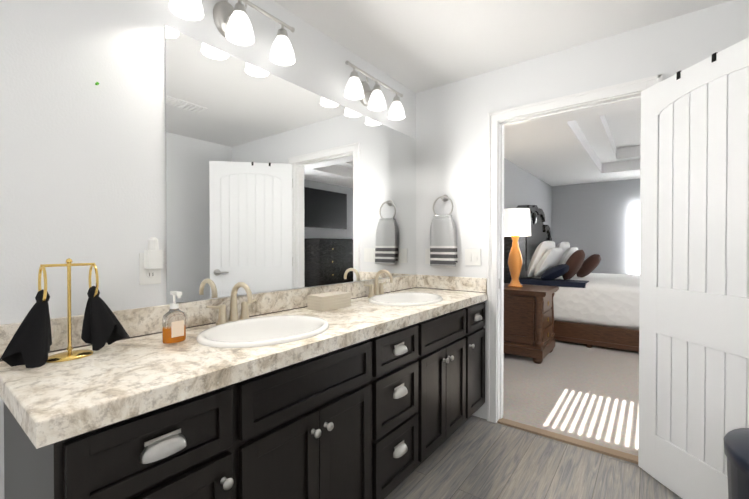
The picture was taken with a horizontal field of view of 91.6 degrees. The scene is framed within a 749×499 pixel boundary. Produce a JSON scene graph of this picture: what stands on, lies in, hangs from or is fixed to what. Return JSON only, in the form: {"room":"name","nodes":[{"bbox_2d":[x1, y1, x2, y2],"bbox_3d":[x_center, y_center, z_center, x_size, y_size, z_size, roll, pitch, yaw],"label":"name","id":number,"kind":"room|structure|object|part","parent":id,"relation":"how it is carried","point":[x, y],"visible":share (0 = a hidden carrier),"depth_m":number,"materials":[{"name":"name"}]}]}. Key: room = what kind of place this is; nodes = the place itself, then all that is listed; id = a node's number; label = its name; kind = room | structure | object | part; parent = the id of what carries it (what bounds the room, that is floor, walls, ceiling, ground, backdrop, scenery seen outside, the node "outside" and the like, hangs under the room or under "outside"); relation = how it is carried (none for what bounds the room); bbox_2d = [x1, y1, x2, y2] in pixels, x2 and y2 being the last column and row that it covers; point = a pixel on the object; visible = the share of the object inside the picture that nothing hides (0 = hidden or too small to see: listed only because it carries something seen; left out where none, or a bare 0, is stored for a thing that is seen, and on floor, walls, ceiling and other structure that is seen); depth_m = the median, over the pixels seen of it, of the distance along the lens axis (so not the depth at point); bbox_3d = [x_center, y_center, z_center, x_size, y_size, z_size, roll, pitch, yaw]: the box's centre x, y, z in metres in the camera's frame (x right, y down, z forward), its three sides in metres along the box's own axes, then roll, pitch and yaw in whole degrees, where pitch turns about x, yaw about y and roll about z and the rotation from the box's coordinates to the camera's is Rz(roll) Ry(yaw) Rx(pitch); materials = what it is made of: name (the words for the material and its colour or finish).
{"room":"bathroom","nodes":[
{"label":"bathroom","id":0,"kind":"room"},
{"bbox_2d":[0,0,415,498],"bbox_3d":[-0.951,-0.009,1.287,0.126,2.410,4.310,0,1,37],"label":"wall","id":1,"kind":"structure","parent":0,"point":[82,167],"depth_m":1.44,"materials":[{"name":"white paint"}]},
{"bbox_2d":[139,237,162,284],"bbox_3d":[-0.812,0.042,1.333,0.048,0.174,0.072,0,1,37],"label":"outlet","id":2,"kind":"object","parent":1,"relation":"attached to","point":[150,262],"visible":1,"depth_m":1.32,"materials":[{"name":"white plastic"}]},
{"bbox_2d":[169,0,294,65],"bbox_3d":[-0.580,-0.983,1.536,0.160,0.198,0.578,0,1,37],"label":"sconce","id":3,"kind":"object","parent":1,"relation":"attached to","point":[232,24],"visible":1,"depth_m":1.54,"materials":[{"name":"white glass"}]},
{"bbox_3d":[-0.235,-0.328,2.126,0.004,1.057,1.854,0,1,37],"label":"mirror glass","id":4,"kind":"part","parent":1,"relation":"part of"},
{"bbox_2d":[344,61,404,119],"bbox_3d":[-0.003,-0.990,2.296,0.160,0.198,0.578,0,1,37],"label":"sconce","id":5,"kind":"object","parent":1,"relation":"attached to","point":[357,89],"visible":1,"depth_m":2.26,"materials":[{"name":"white glass"}]},
{"bbox_2d":[273,0,731,92],"bbox_3d":[0.093,-1.265,0.406,2.840,0.120,4.190,0,1,37],"label":"ceiling","id":6,"kind":"structure","parent":0,"point":[416,46],"depth_m":2.00,"materials":[{"name":"white paint"}]},
{"bbox_2d":[504,158,551,237],"bbox_3d":[1.927,-0.291,5.276,0.120,2.900,5.530,0,1,37],"label":"wall","id":7,"kind":"structure","parent":0,"point":[522,186],"depth_m":5.80,"materials":[{"name":"grey paint"}]},
{"bbox_2d":[385,415,681,498],"bbox_3d":[0.100,1.255,0.438,2.840,0.100,4.210,0,1,37],"label":"floor","id":8,"kind":"structure","parent":0,"point":[473,457],"depth_m":1.94,"materials":[{"name":"grey wood"}]},
{"bbox_2d":[4,298,486,498],"bbox_3d":[-0.131,0.774,1.780,0.596,0.834,2.294,0,1,37],"label":"bathroom vanity","id":9,"kind":"object","parent":8,"relation":"on","point":[375,389],"depth_m":1.18,"materials":[{"name":"black wood"}]},
{"bbox_2d":[0,286,486,449],"bbox_3d":[-0.147,0.330,1.770,0.576,0.054,2.326,0,1,37],"label":"countertop","id":10,"kind":"structure","parent":9,"relation":"on","point":[126,375],"depth_m":0.96,"materials":[{"name":"beige stone"}]},
{"bbox_2d":[0,258,129,367],"bbox_3d":[-0.879,0.169,1.058,0.092,0.288,0.302,0,1,37],"label":"towel stand","id":11,"kind":"object","parent":10,"relation":"on","point":[29,344],"visible":1,"depth_m":1.03,"materials":[{"name":"black fabric"}]},
{"bbox_2d":[162,291,185,343],"bbox_3d":[-0.672,0.226,1.228,0.062,0.170,0.074,0,1,37],"label":"soap dispenser","id":12,"kind":"object","parent":10,"relation":"on","point":[174,324],"visible":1,"depth_m":1.21,"materials":[{"name":"orange plastic"}]},
{"bbox_2d":[204,282,259,321],"bbox_3d":[-0.553,0.221,1.501,0.150,0.175,0.229,0,1,37],"label":"faucet","id":13,"kind":"object","parent":10,"relation":"on","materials":[{"name":"beige metal"}]},
{"bbox_2d":[186,310,355,353],"bbox_3d":[-0.406,0.374,1.392,0.412,0.158,0.513,0,1,37],"label":"sink","id":14,"kind":"object","parent":10,"relation":"in","point":[261,331],"depth_m":1.50,"materials":[{"name":"white ceramic"}]},
{"bbox_2d":[307,291,350,311],"bbox_3d":[-0.234,0.268,1.907,0.113,0.072,0.213,0,1,37],"label":"towel stack","id":15,"kind":"object","parent":10,"relation":"on","point":[326,301],"visible":1,"depth_m":1.85,"materials":[{"name":"beige fabric"}]},
{"bbox_2d":[364,270,395,293],"bbox_3d":[0.052,0.214,2.298,0.150,0.175,0.229,0,1,37],"label":"faucet","id":16,"kind":"object","parent":10,"relation":"on","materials":[{"name":"beige metal"}]},
{"bbox_2d":[352,290,455,309],"bbox_3d":[0.191,0.366,2.194,0.412,0.158,0.513,0,1,37],"label":"sink","id":17,"kind":"object","parent":10,"relation":"in","point":[413,298],"depth_m":2.34,"materials":[{"name":"white ceramic"}]},
{"bbox_2d":[497,418,637,463],"bbox_3d":[1.178,1.180,2.271,0.800,0.014,0.065,0,1,37],"label":"threshold","id":18,"kind":"object","parent":8,"relation":"on","point":[580,443],"depth_m":2.24,"materials":[{"name":"beige wood"}]},
{"bbox_2d":[724,428,748,498],"bbox_3d":[1.331,0.915,1.163,0.315,0.564,0.394,0,1,37],"label":"trash can","id":19,"kind":"object","parent":8,"relation":"on","point":[736,446],"visible":1,"depth_m":1.20,"materials":[{"name":"black plastic"}]},
{"bbox_2d":[503,340,638,455],"bbox_3d":[3.386,1.214,4.120,3.860,0.112,5.630,0,1,37],"label":"floor","id":20,"kind":"structure","parent":0,"point":[580,391],"depth_m":2.96,"materials":[{"name":"beige carpet"}]},
{"bbox_2d":[504,283,558,363],"bbox_3d":[1.587,0.788,4.095,0.760,0.737,0.630,0,1,37],"label":"nightstand","id":21,"kind":"object","parent":20,"relation":"on","point":[528,320],"visible":0.77,"depth_m":3.79,"materials":[{"name":"brown wood"}]},
{"bbox_2d":[504,208,530,286],"bbox_3d":[1.585,-0.016,4.101,0.330,0.870,0.330,0,1,37],"label":"bedside lamp","id":22,"kind":"object","parent":21,"relation":"on","point":[517,223],"visible":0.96,"depth_m":4.00,"materials":[{"name":"orange glass"}]},
{"bbox_3d":[1.585,-0.301,4.098,0.330,0.300,0.330,0,1,37],"label":"lamp shade","id":23,"kind":"part","parent":22,"relation":"part of","materials":[{"name":"white fabric"}]},
{"bbox_2d":[504,205,639,351],"bbox_3d":[3.277,0.229,5.078,2.264,1.837,2.230,0,1,37],"label":"bed","id":24,"kind":"object","parent":20,"relation":"on","point":[595,309],"visible":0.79,"depth_m":4.45,"materials":[{"name":"white fabric"}]},
{"bbox_3d":[2.450,0.223,5.707,0.186,1.837,2.230,0,1,37],"label":"headboard","id":25,"kind":"part","parent":24,"relation":"part of","materials":[{"name":"black metal"}]},
{"bbox_2d":[524,273,639,329],"bbox_3d":[3.307,0.646,5.060,1.990,0.490,2.156,0,1,37],"label":"quilt","id":26,"kind":"object","parent":24,"relation":"on","point":[599,301],"depth_m":4.31,"materials":[{"name":"white fabric"}]},
{"bbox_3d":[3.341,0.764,5.035,2.104,0.767,2.230,0,1,37],"label":"frame","id":27,"kind":"part","parent":24,"relation":"part of","materials":[{"name":"brown wood"}]},
{"bbox_2d":[504,100,640,185],"bbox_3d":[3.380,-1.420,4.087,3.620,0.360,5.410,0,1,37],"label":"ceiling","id":28,"kind":"structure","parent":0,"point":[602,144],"depth_m":4.73,"materials":[{"name":"white paint"}]},
{"bbox_2d":[416,0,748,418],"bbox_3d":[1.803,-0.184,1.824,3.620,2.750,0.120,0,1,37],"label":"wall","id":29,"kind":"structure","parent":0,"point":[452,141],"depth_m":2.51,"materials":[{"name":"white paint"}]},
{"bbox_2d":[425,249,429,263],"bbox_3d":[0.421,0.052,2.792,0.070,0.116,0.010,0,1,37],"label":"switch plate","id":30,"kind":"object","parent":29,"relation":"attached to","point":[427,256],"visible":0.5,"depth_m":2.80,"materials":[{"name":"white plastic"}]},
{"bbox_2d":[430,195,457,266],"bbox_3d":[0.511,-0.142,2.680,0.210,0.531,0.078,0,1,37],"label":"towel ring","id":31,"kind":"object","parent":29,"relation":"attached to","point":[443,240],"visible":1,"depth_m":2.65,"materials":[{"name":"grey fabric"}]},
{"bbox_2d":[465,249,480,265],"bbox_3d":[0.696,0.054,2.584,0.116,0.116,0.010,0,1,37],"label":"switch plate","id":32,"kind":"object","parent":29,"relation":"attached to","point":[472,256],"visible":1,"depth_m":2.58,"materials":[{"name":"white plastic"}]},
{"bbox_2d":[487,74,661,422],"bbox_3d":[1.198,0.127,2.287,0.942,2.121,0.168,0,1,37],"label":"door frame","id":33,"kind":"structure","parent":29,"relation":"attached to","point":[612,95],"depth_m":2.48,"materials":[{"name":"white wood"}]},
{"bbox_2d":[638,37,748,498],"bbox_3d":[1.491,0.167,1.582,0.157,2.034,0.796,0,1,-6],"label":"door leaf","id":34,"kind":"structure","parent":29,"relation":"in","point":[694,306],"depth_m":1.67,"materials":[{"name":"white wood"}]},
{"bbox_2d":[552,178,639,273],"bbox_3d":[5.100,-0.301,6.263,3.740,2.900,0.120,0,1,37],"label":"wall","id":35,"kind":"structure","parent":0,"point":[589,219],"depth_m":6.84,"materials":[{"name":"grey paint"}]},
{"bbox_2d":[632,206,639,274],"bbox_3d":[5.007,-0.153,6.265,0.940,1.261,0.026,0,1,37],"label":"window","id":36,"kind":"structure","parent":35,"relation":"in","point":[635,242],"depth_m":6.51,"materials":[{"name":"white"}]}
]}

